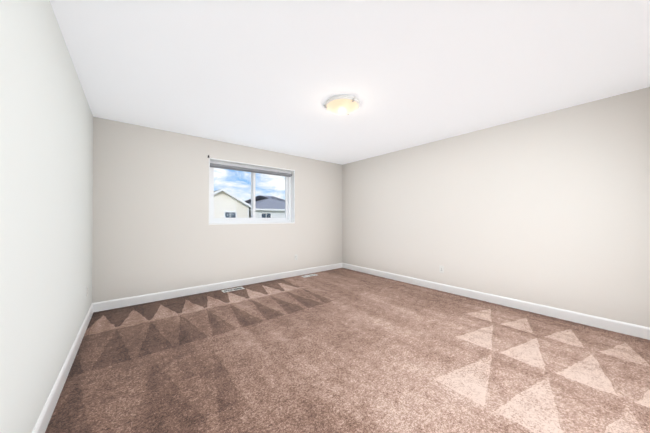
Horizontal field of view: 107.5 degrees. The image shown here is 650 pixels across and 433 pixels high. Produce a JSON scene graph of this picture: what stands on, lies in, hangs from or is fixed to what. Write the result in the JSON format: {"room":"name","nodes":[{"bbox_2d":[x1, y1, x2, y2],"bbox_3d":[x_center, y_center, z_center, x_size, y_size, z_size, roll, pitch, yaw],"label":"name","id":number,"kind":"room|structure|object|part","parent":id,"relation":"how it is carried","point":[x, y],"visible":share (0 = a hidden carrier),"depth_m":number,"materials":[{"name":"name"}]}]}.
{"room":"empty bedroom","nodes":[
{"label":"empty bedroom","id":0,"kind":"room"},
{"bbox_2d":[0,0,92,432],"bbox_3d":[-1.487,-0.042,1.117,0.150,2.440,5.130,0,-1,-39],"label":"wall","id":1,"kind":"structure","parent":0,"point":[46,171],"depth_m":1.25,"materials":[{"name":"paint"}]},
{"bbox_2d":[32,303,92,432],"bbox_3d":[-1.395,1.121,1.125,0.014,0.115,4.740,0,-1,-39],"label":"baseboard","id":2,"kind":"structure","parent":1,"relation":"attached to","point":[42,423],"depth_m":1.59,"materials":[{"name":"white wood"}]},
{"bbox_2d":[92,117,341,302],"bbox_3d":[-1.317,-0.019,4.404,4.260,2.440,0.240,0,-1,-39],"label":"wall","id":3,"kind":"structure","parent":0,"point":[153,231],"depth_m":3.57,"materials":[{"name":"paint"}]},
{"bbox_2d":[93,263,341,311],"bbox_3d":[-1.237,1.143,4.298,4.260,0.115,0.014,0,-1,-39],"label":"baseboard","id":4,"kind":"structure","parent":3,"relation":"attached to","point":[124,302],"depth_m":3.70,"materials":[{"name":"white wood"}]},
{"bbox_2d":[210,160,290,222],"bbox_3d":[-1.340,-0.403,4.449,1.581,1.043,0.096,0,-1,-39],"label":"window","id":5,"kind":"structure","parent":3,"relation":"in","point":[261,220],"depth_m":4.43,"materials":[{"name":"white plastic"}]},
{"bbox_3d":[-1.600,-0.405,4.205,0.770,0.943,0.044,0,-1,-39],"label":"window sash","id":6,"kind":"part","parent":5,"relation":"part of","materials":[{"name":"clear glass"}]},
{"bbox_3d":[-1.603,-0.405,4.209,0.690,0.863,0.006,0,-1,-39],"label":"sash pane","id":7,"kind":"part","parent":5,"relation":"part of","materials":[{"name":"clear glass"}]},
{"bbox_2d":[210,163,291,176],"bbox_3d":[-1.296,-0.844,4.397,1.580,0.066,0.049,0,-1,-39],"label":"window blind","id":8,"kind":"object","parent":5,"relation":"attached to","point":[247,169],"visible":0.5,"depth_m":4.31,"materials":[{"name":"grey fabric"}]},
{"bbox_3d":[-1.079,-0.402,4.690,0.770,0.943,0.032,0,-1,-39],"label":"window sash","id":9,"kind":"part","parent":5,"relation":"part of","materials":[{"name":"clear glass"}]},
{"bbox_3d":[-1.079,-0.402,4.690,0.690,0.863,0.006,0,-1,-39],"label":"sash pane","id":10,"kind":"part","parent":5,"relation":"part of","materials":[{"name":"clear glass"}]},
{"bbox_2d":[209,158,294,224],"bbox_3d":[-1.273,-0.402,4.366,1.609,1.075,0.129,0,-1,-39],"label":"liner","id":11,"kind":"object","parent":3,"relation":"attached to","point":[292,189],"visible":0.67,"depth_m":4.50,"materials":[{"name":"white"}]},
{"bbox_2d":[45,268,649,432],"bbox_3d":[0.224,1.248,2.498,4.560,0.120,5.130,0,-1,-39],"label":"floor","id":12,"kind":"structure","parent":0,"point":[341,350],"depth_m":1.88,"materials":[{"name":"carpet"}]},
{"bbox_2d":[221,287,244,292],"bbox_3d":[-1.501,1.193,3.893,0.330,0.009,0.125,0,-1,-39],"label":"floor air vent","id":13,"kind":"object","parent":12,"relation":"on","point":[232,289],"visible":1,"depth_m":3.89,"materials":[{"name":"white metal"}]},
{"bbox_2d":[301,274,316,277],"bbox_3d":[-0.312,1.199,4.832,0.330,0.009,0.125,0,-1,-39],"label":"floor air vent","id":14,"kind":"object","parent":12,"relation":"on","point":[310,275],"visible":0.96,"depth_m":4.84,"materials":[{"name":"white metal"}]},
{"bbox_2d":[50,0,649,164],"bbox_3d":[0.224,-1.312,2.516,4.560,0.120,5.130,0,-1,-39],"label":"ceiling","id":15,"kind":"structure","parent":0,"point":[272,75],"depth_m":1.97,"materials":[{"name":"paint"}]},
{"bbox_2d":[323,95,359,114],"bbox_3d":[0.195,-1.200,2.630,0.390,0.102,0.405,0,-1,-39],"label":"ceiling light","id":16,"kind":"object","parent":15,"relation":"attached to","point":[342,104],"visible":1,"depth_m":2.54,"materials":[{"name":"white glass"}]},
{"bbox_3d":[0.191,-1.181,2.635,0.352,0.064,0.352,0,-1,-39],"label":"lamp shade","id":17,"kind":"part","parent":16,"relation":"part of","materials":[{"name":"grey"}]},
{"bbox_2d":[342,87,649,327],"bbox_3d":[1.936,-0.023,3.897,0.150,2.440,5.130,0,-1,-39],"label":"wall","id":18,"kind":"structure","parent":0,"point":[551,209],"depth_m":3.01,"materials":[{"name":"paint"}]},
{"bbox_2d":[439,265,443,272],"bbox_3d":[1.877,0.849,3.838,0.007,0.114,0.070,0,-1,-39],"label":"electrical outlet","id":19,"kind":"object","parent":18,"relation":"attached to","point":[441,269],"visible":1,"depth_m":3.84,"materials":[{"name":"white plastic"}]},
{"bbox_2d":[342,263,649,339],"bbox_3d":[1.901,1.139,3.802,0.014,0.115,4.740,0,-1,-39],"label":"baseboard","id":20,"kind":"structure","parent":18,"relation":"attached to","point":[639,331],"depth_m":3.00,"materials":[{"name":"white wood"}]},
{"label":"outside","id":21,"kind":"structure","parent":0,"visible":0},
{"bbox_3d":[-15.865,4.511,34.763,100.000,0.300,64.760,0,-1,-39],"label":"ground","id":22,"kind":"structure","parent":21,"visible":0},
{"bbox_2d":[214,191,247,217],"bbox_3d":[-13.778,0.911,27.619,5.300,6.800,12.000,0,-1,-39],"label":"house","id":23,"kind":"structure","parent":22,"relation":"on","point":[235,205],"depth_m":23.34,"materials":[{"name":"beige"}]},
{"bbox_2d":[214,188,250,217],"bbox_3d":[-9.878,0.803,22.819,6.200,6.950,0.490,0,-1,-39],"label":"trim","id":24,"kind":"structure","parent":23,"relation":"attached to","point":[230,214],"depth_m":23.47,"materials":[{"name":"white"}]},
{"bbox_2d":[249,210,284,217],"bbox_3d":[-7.957,1.819,32.342,8.000,5.050,10.000,0,-1,-39],"label":"house","id":25,"kind":"structure","parent":22,"relation":"on","point":[279,214],"depth_m":27.39,"materials":[{"name":"white"}]},
{"bbox_2d":[245,195,284,208],"bbox_3d":[-7.957,-1.736,32.367,8.900,2.160,10.900,0,-1,-39],"label":"house roof","id":26,"kind":"structure","parent":25,"relation":"on","point":[263,202],"depth_m":29.83,"materials":[{"name":"grey"}]},
{"bbox_2d":[250,208,284,217],"bbox_3d":[-4.669,1.731,28.288,8.850,5.170,0.540,0,-1,-39],"label":"trim","id":27,"kind":"structure","parent":25,"relation":"attached to","point":[265,215],"depth_m":26.90,"materials":[{"name":"white"}]}
]}

